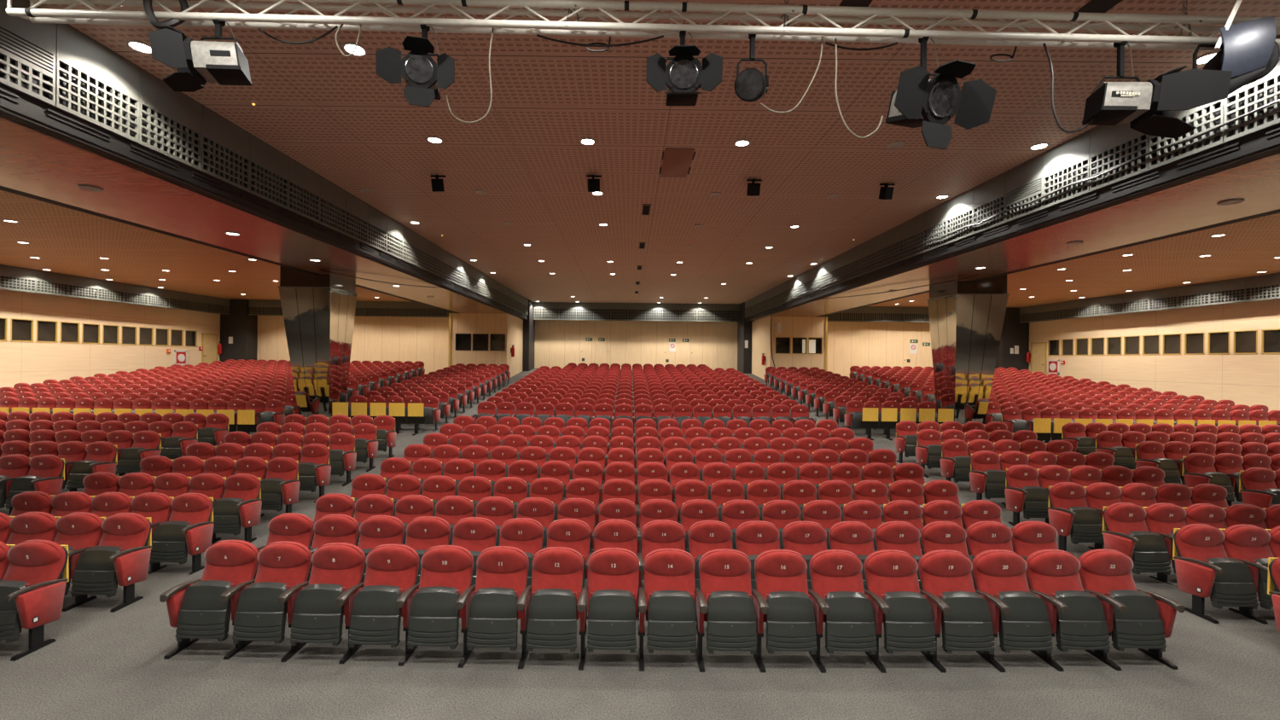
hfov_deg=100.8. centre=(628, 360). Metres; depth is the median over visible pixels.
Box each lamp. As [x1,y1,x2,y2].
[148,19,252,92]
[375,24,454,106]
[646,30,722,105]
[734,34,768,102]
[885,36,996,149]
[1082,40,1232,138]
[1192,0,1279,94]
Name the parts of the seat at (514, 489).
backrest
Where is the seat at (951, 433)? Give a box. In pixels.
[940,429,965,444]
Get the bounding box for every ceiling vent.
[636,265,642,269]
[638,242,645,249]
[641,203,651,215]
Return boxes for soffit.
[0,117,519,318]
[753,153,1279,320]
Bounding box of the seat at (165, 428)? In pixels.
[148,420,173,443]
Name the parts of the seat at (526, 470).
backrest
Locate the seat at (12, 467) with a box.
[0,453,30,516]
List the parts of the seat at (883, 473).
backrest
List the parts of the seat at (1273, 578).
armrest, panel, backrest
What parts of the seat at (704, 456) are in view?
backrest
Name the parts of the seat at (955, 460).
panel, armrest, backrest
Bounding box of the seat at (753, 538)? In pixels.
[735,520,779,589]
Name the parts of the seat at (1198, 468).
panel, armrest, backrest, panel, armrest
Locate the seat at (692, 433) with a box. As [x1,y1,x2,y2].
[685,427,708,450]
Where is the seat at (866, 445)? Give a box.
[848,437,873,464]
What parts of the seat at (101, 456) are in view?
backrest, armrest, panel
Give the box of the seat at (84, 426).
[76,420,102,432]
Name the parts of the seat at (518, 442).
backrest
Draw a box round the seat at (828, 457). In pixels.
[811,448,839,480]
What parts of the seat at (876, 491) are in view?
backrest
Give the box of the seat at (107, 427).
[100,420,125,466]
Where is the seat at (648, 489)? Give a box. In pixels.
[638,479,678,517]
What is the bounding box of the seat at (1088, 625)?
[1024,549,1127,670]
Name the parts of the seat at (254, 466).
backrest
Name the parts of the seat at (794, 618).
backrest, panel, armrest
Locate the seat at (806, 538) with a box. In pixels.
[782,521,827,589]
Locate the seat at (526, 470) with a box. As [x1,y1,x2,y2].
[507,459,538,498]
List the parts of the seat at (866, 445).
backrest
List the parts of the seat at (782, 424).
backrest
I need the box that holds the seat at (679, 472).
[669,462,699,503]
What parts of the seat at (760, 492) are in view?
backrest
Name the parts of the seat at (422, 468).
backrest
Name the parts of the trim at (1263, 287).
grille panel, grille panel, grille panel, grille panel, grille panel, grille panel, grille panel, grille panel, grille panel, grille panel, grille panel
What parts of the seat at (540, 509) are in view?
backrest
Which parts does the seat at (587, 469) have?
backrest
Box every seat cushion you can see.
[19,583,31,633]
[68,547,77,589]
[189,583,235,632]
[244,585,290,634]
[300,587,346,622]
[357,588,403,618]
[414,589,460,594]
[765,593,810,601]
[823,594,869,616]
[880,593,926,628]
[937,593,984,631]
[994,593,1041,639]
[1049,593,1096,642]
[1104,592,1151,641]
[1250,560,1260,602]
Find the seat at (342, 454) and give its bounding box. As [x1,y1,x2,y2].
[328,432,356,486]
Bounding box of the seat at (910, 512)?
[882,500,923,554]
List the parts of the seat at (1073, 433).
panel, armrest, backrest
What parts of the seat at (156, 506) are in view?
backrest, panel, armrest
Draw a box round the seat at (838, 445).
[821,437,848,463]
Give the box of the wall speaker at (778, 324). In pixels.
[776,322,781,333]
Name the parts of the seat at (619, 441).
backrest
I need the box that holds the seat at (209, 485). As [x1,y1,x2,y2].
[188,473,226,543]
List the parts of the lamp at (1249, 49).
door, door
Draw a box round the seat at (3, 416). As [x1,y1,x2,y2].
[0,411,8,422]
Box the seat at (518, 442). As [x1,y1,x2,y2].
[501,434,527,460]
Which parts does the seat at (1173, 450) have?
backrest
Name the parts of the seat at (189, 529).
backrest, armrest, panel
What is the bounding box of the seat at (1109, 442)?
[1095,430,1135,469]
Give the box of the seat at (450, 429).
[439,423,462,444]
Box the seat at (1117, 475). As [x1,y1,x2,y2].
[1099,465,1133,487]
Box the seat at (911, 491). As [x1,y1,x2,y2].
[888,480,924,519]
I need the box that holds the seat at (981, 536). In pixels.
[965,521,1026,559]
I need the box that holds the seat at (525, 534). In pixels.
[499,517,543,587]
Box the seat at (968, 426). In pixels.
[962,421,985,434]
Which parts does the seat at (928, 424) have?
backrest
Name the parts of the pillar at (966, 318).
mirror panel, mirror panel, mirror panel, mirror panel, mirror panel, mirror panel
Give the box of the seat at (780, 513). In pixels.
[762,500,801,549]
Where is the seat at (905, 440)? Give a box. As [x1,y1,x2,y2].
[894,420,927,465]
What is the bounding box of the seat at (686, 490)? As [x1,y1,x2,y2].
[674,479,708,525]
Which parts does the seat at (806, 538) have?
backrest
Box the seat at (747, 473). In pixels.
[734,462,764,500]
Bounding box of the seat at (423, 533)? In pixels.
[405,516,450,583]
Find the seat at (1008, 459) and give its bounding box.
[999,451,1028,471]
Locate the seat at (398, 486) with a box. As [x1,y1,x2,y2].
[385,474,421,517]
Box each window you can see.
[0,317,7,341]
[10,318,33,342]
[36,320,57,343]
[59,321,79,343]
[81,323,99,343]
[102,324,119,344]
[121,325,137,344]
[139,326,153,345]
[155,327,168,346]
[170,329,183,346]
[185,330,197,347]
[455,333,471,350]
[472,333,488,350]
[489,333,505,350]
[774,337,791,354]
[791,337,807,354]
[808,337,822,354]
[1047,339,1059,355]
[1061,338,1073,355]
[1075,337,1088,355]
[1090,337,1104,355]
[1106,336,1122,355]
[1123,335,1140,354]
[1142,334,1159,354]
[1162,333,1181,354]
[1184,332,1204,354]
[1207,331,1229,354]
[1233,330,1257,354]
[1261,328,1279,354]
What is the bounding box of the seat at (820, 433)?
[807,427,830,448]
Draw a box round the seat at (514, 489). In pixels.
[493,477,527,518]
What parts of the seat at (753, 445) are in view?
backrest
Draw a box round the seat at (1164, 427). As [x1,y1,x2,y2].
[1151,423,1174,434]
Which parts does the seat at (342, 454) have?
backrest, armrest, panel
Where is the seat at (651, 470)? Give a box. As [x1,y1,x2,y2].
[637,461,673,499]
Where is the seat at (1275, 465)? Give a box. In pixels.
[1269,453,1279,471]
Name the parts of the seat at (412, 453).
backrest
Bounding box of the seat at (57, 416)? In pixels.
[51,412,74,423]
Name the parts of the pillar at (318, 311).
mirror panel, mirror panel, mirror panel, mirror panel, mirror panel, mirror panel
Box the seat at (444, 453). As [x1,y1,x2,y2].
[431,444,459,476]
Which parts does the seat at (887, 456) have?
backrest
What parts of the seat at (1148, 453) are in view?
panel, armrest, backrest, panel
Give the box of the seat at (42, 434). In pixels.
[29,429,56,443]
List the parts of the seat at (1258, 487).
panel, armrest, backrest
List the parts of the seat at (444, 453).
backrest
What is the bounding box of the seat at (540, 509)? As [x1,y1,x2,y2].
[516,497,554,549]
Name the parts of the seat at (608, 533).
backrest, panel, armrest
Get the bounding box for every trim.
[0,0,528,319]
[0,98,525,319]
[0,264,229,314]
[248,299,453,317]
[448,313,451,366]
[533,302,739,321]
[747,136,1279,320]
[819,306,929,322]
[825,317,827,371]
[1019,273,1279,323]
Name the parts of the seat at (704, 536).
backrest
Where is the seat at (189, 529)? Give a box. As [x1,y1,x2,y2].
[149,493,214,575]
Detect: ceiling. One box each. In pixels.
[0,190,409,301]
[29,0,1279,304]
[868,212,1279,307]
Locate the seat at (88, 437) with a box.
[81,430,108,444]
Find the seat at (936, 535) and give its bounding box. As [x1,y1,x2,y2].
[919,521,975,586]
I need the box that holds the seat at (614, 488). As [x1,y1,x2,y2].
[602,478,639,527]
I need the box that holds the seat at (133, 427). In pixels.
[124,420,149,433]
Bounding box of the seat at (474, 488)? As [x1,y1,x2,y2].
[457,476,491,517]
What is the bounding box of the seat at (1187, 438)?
[1168,431,1192,444]
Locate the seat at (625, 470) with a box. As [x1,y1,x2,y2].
[605,461,638,505]
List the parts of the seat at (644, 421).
backrest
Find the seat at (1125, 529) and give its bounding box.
[1102,502,1173,585]
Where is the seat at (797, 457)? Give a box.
[782,448,810,480]
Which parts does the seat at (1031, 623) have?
backrest, panel, armrest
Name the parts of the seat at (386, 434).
backrest, panel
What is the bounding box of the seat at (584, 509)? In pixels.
[557,498,595,553]
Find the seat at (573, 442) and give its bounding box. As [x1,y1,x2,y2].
[555,435,580,464]
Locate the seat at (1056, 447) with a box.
[1045,440,1072,454]
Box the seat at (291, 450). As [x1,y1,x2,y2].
[272,443,301,463]
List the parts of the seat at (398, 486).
backrest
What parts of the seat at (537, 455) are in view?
backrest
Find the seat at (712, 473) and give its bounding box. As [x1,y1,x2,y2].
[702,462,732,500]
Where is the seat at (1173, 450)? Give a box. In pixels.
[1163,441,1190,484]
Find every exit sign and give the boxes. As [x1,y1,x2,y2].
[585,337,592,341]
[598,337,605,341]
[669,338,675,342]
[682,338,689,342]
[910,339,918,343]
[922,343,930,346]
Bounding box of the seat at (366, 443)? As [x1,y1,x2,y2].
[352,423,378,471]
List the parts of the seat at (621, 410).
backrest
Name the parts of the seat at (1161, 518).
backrest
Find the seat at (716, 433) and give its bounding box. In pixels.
[709,427,733,449]
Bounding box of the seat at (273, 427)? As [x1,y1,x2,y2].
[256,422,280,436]
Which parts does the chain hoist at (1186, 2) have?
chain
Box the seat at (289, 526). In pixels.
[256,512,314,551]
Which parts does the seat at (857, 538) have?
backrest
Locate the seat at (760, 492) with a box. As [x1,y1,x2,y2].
[746,479,780,521]
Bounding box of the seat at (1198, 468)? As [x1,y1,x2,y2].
[1181,453,1239,506]
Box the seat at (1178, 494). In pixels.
[1154,482,1192,507]
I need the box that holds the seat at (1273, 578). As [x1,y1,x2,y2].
[1267,557,1279,632]
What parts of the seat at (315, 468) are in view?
backrest, armrest, panel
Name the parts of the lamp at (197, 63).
barn door, barn door, barn door, barn door, plate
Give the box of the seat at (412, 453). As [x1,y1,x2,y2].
[403,443,431,475]
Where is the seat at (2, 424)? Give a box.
[0,419,6,432]
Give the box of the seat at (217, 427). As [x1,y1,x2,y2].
[197,413,229,446]
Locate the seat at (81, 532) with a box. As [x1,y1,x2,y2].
[53,512,106,611]
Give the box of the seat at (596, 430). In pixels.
[586,425,609,465]
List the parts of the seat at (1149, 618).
backrest, armrest, panel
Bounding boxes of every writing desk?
[0,407,9,413]
[11,407,29,413]
[32,407,50,413]
[52,407,70,413]
[73,407,91,414]
[93,408,111,414]
[114,408,132,415]
[134,408,152,415]
[155,409,173,415]
[175,409,193,415]
[196,409,214,416]
[216,409,236,431]
[237,410,256,435]
[331,402,349,418]
[350,402,366,423]
[369,402,385,423]
[389,402,406,434]
[407,403,424,435]
[860,407,878,440]
[879,407,897,440]
[898,408,916,423]
[917,408,935,424]
[936,408,954,424]
[1033,418,1051,442]
[1051,418,1071,440]
[1074,418,1092,425]
[1094,418,1112,425]
[1115,418,1133,425]
[1135,419,1153,425]
[1156,419,1174,426]
[1176,419,1194,425]
[1197,419,1215,424]
[1217,420,1235,426]
[1238,420,1256,426]
[1258,420,1276,427]
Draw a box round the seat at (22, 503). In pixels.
[9,491,54,516]
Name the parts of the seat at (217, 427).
backrest, armrest, panel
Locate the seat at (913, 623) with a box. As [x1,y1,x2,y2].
[863,549,950,673]
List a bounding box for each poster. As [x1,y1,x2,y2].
[669,343,675,351]
[909,343,917,353]
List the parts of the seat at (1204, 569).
panel, armrest, backrest, armrest, panel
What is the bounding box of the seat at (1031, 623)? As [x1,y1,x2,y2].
[971,549,1069,671]
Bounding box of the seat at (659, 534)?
[641,519,685,580]
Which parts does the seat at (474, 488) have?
backrest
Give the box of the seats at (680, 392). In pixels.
[0,359,1279,443]
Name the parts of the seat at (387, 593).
backrest, armrest, panel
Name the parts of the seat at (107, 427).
backrest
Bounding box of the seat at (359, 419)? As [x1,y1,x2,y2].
[350,414,372,458]
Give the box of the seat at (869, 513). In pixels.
[842,500,882,552]
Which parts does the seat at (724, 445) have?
backrest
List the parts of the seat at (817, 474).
backrest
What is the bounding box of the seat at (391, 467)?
[379,457,411,494]
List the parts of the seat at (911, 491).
backrest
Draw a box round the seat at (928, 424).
[918,420,941,440]
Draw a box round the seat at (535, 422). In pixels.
[520,417,541,435]
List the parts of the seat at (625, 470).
backrest, panel, armrest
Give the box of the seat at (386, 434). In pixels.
[372,415,396,459]
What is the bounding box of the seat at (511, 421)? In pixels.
[498,416,519,434]
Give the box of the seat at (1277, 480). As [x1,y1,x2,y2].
[1274,468,1279,488]
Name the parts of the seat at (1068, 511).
panel, armrest, backrest, armrest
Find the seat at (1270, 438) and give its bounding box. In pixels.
[1263,432,1279,445]
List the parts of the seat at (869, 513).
backrest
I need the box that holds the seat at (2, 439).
[0,430,4,443]
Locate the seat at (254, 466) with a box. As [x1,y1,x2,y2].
[234,456,267,517]
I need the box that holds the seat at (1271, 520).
[1262,504,1279,529]
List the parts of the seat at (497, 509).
backrest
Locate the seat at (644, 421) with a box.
[634,418,659,438]
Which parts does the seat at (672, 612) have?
backrest, panel, armrest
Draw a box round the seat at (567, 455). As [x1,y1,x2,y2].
[548,447,575,481]
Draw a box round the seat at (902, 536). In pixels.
[874,521,923,589]
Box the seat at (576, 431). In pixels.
[561,425,584,449]
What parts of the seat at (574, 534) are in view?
backrest, armrest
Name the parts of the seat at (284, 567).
backrest, armrest, panel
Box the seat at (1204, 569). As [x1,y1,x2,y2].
[1172,523,1268,624]
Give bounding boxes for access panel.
[659,148,695,177]
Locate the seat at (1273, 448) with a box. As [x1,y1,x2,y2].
[1266,442,1279,457]
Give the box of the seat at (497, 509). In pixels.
[476,496,514,546]
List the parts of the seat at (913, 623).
backrest, panel, armrest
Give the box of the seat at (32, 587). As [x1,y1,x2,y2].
[0,540,69,661]
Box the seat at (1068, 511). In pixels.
[1047,482,1104,552]
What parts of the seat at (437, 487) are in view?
backrest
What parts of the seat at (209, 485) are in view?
backrest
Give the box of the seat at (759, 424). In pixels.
[749,418,770,437]
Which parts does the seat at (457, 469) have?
backrest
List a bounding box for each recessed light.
[1,219,18,222]
[16,241,29,244]
[77,185,103,191]
[126,40,151,53]
[224,232,240,235]
[308,258,321,261]
[342,41,366,56]
[358,188,372,192]
[409,221,419,224]
[425,136,442,143]
[474,189,487,194]
[503,221,513,225]
[579,138,595,145]
[591,191,603,195]
[598,222,608,226]
[693,224,703,226]
[709,192,721,196]
[733,139,750,146]
[789,225,799,227]
[826,193,839,197]
[887,140,905,148]
[935,194,949,198]
[974,266,987,268]
[1029,142,1049,150]
[1066,241,1083,244]
[1192,51,1218,64]
[1198,254,1211,256]
[1210,233,1226,237]
[1216,198,1244,205]
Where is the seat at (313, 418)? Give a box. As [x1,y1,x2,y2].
[306,414,328,425]
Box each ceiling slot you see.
[839,0,872,6]
[1076,0,1122,12]
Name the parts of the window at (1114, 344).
pane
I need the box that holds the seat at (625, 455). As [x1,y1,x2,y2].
[607,448,637,484]
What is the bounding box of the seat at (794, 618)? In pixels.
[754,549,830,673]
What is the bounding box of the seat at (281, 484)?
[261,457,300,513]
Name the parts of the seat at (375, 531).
backrest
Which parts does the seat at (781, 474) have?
backrest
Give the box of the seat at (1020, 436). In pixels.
[1012,430,1037,443]
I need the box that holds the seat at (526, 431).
[512,424,535,447]
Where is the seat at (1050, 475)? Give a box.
[1036,465,1070,488]
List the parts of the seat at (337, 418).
backrest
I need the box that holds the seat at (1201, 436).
[1192,431,1216,444]
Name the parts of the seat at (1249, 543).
backrest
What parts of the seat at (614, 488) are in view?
backrest, panel, armrest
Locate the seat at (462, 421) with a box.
[453,415,474,433]
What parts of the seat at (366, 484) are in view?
backrest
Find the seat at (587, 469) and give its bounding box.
[572,460,604,516]
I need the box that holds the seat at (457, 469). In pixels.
[443,459,474,495]
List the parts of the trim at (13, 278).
grille panel, grille panel, grille panel, grille panel, grille panel, grille panel, grille panel, grille panel, grille panel, grille panel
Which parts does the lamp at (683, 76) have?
barn door, plate, barn door, barn door, barn door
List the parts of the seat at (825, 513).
backrest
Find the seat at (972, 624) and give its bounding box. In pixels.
[917,549,1010,672]
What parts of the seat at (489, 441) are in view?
backrest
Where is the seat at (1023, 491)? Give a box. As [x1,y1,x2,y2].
[1004,465,1049,526]
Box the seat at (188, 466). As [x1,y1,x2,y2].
[171,456,204,477]
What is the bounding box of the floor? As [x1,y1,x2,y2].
[0,367,1279,719]
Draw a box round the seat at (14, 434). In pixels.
[3,429,30,443]
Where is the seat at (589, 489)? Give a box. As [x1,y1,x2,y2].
[565,477,600,527]
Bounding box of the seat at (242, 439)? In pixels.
[224,431,251,447]
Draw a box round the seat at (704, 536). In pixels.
[688,520,732,600]
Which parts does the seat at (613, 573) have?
backrest, panel, armrest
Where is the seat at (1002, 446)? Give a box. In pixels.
[993,439,1020,455]
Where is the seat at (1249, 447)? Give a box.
[1240,442,1268,456]
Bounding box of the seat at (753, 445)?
[743,436,767,463]
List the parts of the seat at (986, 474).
panel, armrest, backrest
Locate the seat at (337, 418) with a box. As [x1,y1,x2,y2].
[328,414,350,434]
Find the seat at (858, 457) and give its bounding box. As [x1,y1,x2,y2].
[839,448,868,480]
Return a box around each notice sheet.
[228,337,232,343]
[744,340,748,348]
[1014,345,1018,354]
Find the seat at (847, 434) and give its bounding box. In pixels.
[831,427,855,449]
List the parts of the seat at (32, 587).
backrest, armrest, panel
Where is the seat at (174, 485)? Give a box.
[153,472,191,497]
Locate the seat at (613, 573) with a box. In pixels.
[587,547,646,671]
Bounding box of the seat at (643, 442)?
[636,436,664,465]
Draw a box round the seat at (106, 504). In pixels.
[91,492,134,517]
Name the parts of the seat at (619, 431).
backrest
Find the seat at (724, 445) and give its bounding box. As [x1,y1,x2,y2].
[716,436,741,463]
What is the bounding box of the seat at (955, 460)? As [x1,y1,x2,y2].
[940,438,970,487]
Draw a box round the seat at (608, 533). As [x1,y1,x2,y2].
[593,519,643,620]
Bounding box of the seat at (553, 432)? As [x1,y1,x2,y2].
[536,425,559,448]
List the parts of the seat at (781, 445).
backrest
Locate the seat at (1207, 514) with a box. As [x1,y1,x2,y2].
[1182,503,1227,529]
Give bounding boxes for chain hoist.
[565,4,579,26]
[780,0,794,31]
[1174,0,1202,40]
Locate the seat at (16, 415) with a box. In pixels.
[7,411,30,422]
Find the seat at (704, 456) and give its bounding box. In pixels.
[695,448,722,481]
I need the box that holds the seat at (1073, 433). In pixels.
[1061,422,1096,454]
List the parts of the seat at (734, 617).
backrest, panel, armrest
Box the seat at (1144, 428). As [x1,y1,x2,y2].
[1128,423,1151,434]
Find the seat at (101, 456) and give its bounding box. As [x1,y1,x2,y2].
[66,441,117,489]
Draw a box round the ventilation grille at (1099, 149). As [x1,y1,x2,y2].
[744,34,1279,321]
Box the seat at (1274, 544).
[1265,525,1279,558]
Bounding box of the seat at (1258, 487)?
[1239,467,1279,508]
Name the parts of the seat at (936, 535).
backrest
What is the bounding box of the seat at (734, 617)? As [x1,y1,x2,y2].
[698,548,768,672]
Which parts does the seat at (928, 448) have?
panel, armrest, backrest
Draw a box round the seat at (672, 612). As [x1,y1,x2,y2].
[643,548,707,672]
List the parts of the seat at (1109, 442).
panel, armrest, backrest, panel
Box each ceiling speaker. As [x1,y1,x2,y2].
[430,174,445,191]
[587,174,601,191]
[746,179,762,196]
[878,183,895,199]
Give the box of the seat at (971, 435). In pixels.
[965,429,989,443]
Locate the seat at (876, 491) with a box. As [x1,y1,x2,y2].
[853,480,889,523]
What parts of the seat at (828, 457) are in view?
backrest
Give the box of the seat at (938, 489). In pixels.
[923,479,961,508]
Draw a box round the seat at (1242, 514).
[1221,503,1267,529]
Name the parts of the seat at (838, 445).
backrest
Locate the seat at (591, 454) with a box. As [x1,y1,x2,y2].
[577,447,605,496]
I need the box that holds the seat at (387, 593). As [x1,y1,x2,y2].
[348,544,419,666]
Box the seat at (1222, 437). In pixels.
[1216,432,1240,445]
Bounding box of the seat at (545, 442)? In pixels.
[529,435,553,461]
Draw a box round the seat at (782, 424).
[771,418,793,437]
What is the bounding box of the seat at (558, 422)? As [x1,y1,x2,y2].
[543,417,564,436]
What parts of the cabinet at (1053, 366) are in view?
cabinet door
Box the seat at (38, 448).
[29,441,58,458]
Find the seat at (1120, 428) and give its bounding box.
[1106,423,1136,465]
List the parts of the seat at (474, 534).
backrest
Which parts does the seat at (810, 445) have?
backrest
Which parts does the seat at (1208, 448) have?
backrest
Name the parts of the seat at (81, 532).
panel, backrest, armrest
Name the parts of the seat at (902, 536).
backrest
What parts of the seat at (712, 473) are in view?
backrest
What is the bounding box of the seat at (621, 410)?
[614,403,634,432]
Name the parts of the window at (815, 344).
lit doorway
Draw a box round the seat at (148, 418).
[139,413,162,424]
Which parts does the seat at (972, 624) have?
backrest, panel, armrest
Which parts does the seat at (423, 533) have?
backrest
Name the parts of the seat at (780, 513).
backrest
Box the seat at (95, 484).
[82,471,121,495]
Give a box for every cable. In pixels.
[142,0,189,29]
[258,25,337,44]
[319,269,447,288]
[335,23,361,56]
[445,28,494,123]
[536,34,663,46]
[585,36,610,52]
[756,99,1279,312]
[760,35,823,113]
[770,318,775,367]
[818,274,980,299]
[825,41,897,50]
[834,38,883,139]
[989,46,1017,62]
[1042,42,1094,133]
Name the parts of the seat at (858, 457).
backrest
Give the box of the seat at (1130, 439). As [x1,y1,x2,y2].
[1121,430,1146,464]
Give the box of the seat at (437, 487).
[421,475,456,516]
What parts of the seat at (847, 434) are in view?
backrest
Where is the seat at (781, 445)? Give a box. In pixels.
[769,437,795,462]
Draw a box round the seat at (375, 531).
[358,515,405,581]
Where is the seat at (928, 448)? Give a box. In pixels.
[915,429,953,477]
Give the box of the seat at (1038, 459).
[1027,451,1057,469]
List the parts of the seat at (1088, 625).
backrest, panel, armrest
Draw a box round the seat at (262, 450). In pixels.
[243,442,273,462]
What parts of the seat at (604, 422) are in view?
backrest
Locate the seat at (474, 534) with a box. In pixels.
[452,517,497,585]
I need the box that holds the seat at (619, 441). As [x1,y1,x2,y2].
[609,436,636,468]
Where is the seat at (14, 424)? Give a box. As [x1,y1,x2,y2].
[5,419,30,431]
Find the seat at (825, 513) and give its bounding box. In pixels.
[802,500,841,550]
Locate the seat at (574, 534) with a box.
[546,518,593,619]
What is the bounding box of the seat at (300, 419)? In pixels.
[284,413,306,427]
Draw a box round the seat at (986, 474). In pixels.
[969,450,1006,506]
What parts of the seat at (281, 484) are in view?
backrest, armrest, panel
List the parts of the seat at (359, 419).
backrest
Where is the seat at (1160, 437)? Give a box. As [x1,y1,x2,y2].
[1144,431,1181,478]
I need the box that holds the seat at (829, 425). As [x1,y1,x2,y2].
[816,419,837,437]
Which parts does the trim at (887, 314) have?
grille panel, grille panel, grille panel, grille panel, grille panel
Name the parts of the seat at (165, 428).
backrest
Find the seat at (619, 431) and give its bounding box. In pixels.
[610,426,636,454]
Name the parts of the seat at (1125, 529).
panel, armrest, backrest, armrest, panel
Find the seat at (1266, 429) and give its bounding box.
[1261,424,1279,436]
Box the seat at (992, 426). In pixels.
[984,421,1007,433]
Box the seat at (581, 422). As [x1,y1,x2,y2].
[566,417,587,439]
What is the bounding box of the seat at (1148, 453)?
[1134,441,1182,484]
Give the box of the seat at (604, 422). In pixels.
[589,418,610,453]
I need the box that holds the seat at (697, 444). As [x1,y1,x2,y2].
[689,436,715,464]
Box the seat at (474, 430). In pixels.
[463,424,486,445]
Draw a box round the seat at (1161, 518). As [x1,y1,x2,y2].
[1142,503,1186,573]
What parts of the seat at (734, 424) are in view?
backrest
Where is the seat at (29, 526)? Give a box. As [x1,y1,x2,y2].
[5,512,60,544]
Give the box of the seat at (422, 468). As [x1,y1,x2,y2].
[411,458,442,495]
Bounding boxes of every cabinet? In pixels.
[174,350,187,365]
[1047,360,1059,374]
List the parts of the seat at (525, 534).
backrest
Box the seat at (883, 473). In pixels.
[861,462,893,501]
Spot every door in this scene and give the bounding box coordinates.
[201,332,217,364]
[580,334,609,366]
[663,335,692,366]
[903,341,933,368]
[1030,342,1047,374]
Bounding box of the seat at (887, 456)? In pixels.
[868,448,896,479]
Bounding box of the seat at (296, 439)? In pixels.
[276,431,303,448]
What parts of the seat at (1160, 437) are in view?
backrest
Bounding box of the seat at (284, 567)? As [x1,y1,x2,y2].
[232,541,312,662]
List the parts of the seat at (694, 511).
backrest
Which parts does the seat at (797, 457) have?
backrest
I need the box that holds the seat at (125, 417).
[117,412,140,424]
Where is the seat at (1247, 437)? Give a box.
[1239,432,1264,445]
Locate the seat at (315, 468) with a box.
[298,443,331,502]
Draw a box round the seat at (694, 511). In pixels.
[680,499,718,552]
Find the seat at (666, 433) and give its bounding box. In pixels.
[660,426,683,452]
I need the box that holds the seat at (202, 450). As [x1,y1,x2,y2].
[186,442,215,460]
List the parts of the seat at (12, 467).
panel, armrest, backrest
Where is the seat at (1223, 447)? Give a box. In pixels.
[1214,442,1241,456]
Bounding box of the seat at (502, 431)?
[488,424,511,446]
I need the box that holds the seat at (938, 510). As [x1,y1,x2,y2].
[921,500,967,548]
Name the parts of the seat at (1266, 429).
backrest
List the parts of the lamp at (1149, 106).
plate, barn door, barn door, barn door, barn door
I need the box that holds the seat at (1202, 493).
[1189,483,1228,507]
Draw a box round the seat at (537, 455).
[519,446,546,478]
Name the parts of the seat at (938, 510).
backrest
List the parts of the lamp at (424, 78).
barn door, barn door, plate, barn door, barn door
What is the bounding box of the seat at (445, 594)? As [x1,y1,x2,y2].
[407,545,475,668]
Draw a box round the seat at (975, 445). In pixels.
[967,439,994,457]
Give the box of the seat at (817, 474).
[798,462,829,500]
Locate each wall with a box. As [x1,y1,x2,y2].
[0,289,220,388]
[256,315,448,374]
[450,313,523,379]
[534,320,737,370]
[751,316,825,381]
[827,321,930,377]
[1028,298,1279,412]
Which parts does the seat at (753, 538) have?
backrest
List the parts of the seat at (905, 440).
panel, armrest, backrest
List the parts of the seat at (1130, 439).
backrest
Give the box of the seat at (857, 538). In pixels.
[828,521,874,589]
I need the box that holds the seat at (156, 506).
[131,492,174,574]
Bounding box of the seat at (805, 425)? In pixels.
[794,419,815,437]
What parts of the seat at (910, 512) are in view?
backrest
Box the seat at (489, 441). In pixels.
[475,434,500,459]
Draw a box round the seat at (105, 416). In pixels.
[95,412,118,423]
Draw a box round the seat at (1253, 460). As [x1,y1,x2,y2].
[1241,453,1271,471]
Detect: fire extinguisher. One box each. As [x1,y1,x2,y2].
[217,342,222,354]
[510,344,514,356]
[762,353,765,365]
[1026,350,1030,362]
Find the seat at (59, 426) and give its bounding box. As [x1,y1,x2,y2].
[52,419,77,432]
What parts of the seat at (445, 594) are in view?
backrest, armrest, panel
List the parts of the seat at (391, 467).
backrest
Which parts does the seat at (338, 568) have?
backrest, armrest, panel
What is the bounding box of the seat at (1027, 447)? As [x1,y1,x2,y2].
[1019,439,1047,454]
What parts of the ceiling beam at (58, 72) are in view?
grille panel, grille panel, grille panel, grille panel, grille panel, grille panel, grille panel, grille panel, grille panel, grille panel, grille panel, grille panel, grille panel, grille panel, grille panel, grille panel, grille panel, grille panel, grille panel, grille panel, grille panel, grille panel, grille panel, grille panel, grille panel, grille panel, grille panel, grille panel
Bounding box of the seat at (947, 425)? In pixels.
[940,421,962,434]
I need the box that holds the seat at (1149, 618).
[1077,548,1184,669]
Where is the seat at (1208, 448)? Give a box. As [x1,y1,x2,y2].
[1188,441,1234,494]
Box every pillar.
[219,299,257,362]
[277,266,357,418]
[520,299,535,371]
[737,302,755,373]
[926,274,1009,424]
[994,307,1029,371]
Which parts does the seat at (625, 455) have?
backrest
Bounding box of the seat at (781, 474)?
[766,462,797,500]
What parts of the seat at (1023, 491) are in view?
panel, armrest, backrest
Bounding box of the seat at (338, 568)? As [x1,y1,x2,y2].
[290,542,366,663]
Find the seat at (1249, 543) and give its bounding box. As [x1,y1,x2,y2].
[1219,524,1274,609]
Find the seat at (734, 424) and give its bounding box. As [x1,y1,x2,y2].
[726,418,747,437]
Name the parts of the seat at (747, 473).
backrest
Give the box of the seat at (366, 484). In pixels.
[350,473,386,516]
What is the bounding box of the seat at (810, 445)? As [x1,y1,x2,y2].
[796,437,821,463]
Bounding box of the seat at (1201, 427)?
[1194,424,1217,435]
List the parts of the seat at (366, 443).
backrest, armrest, panel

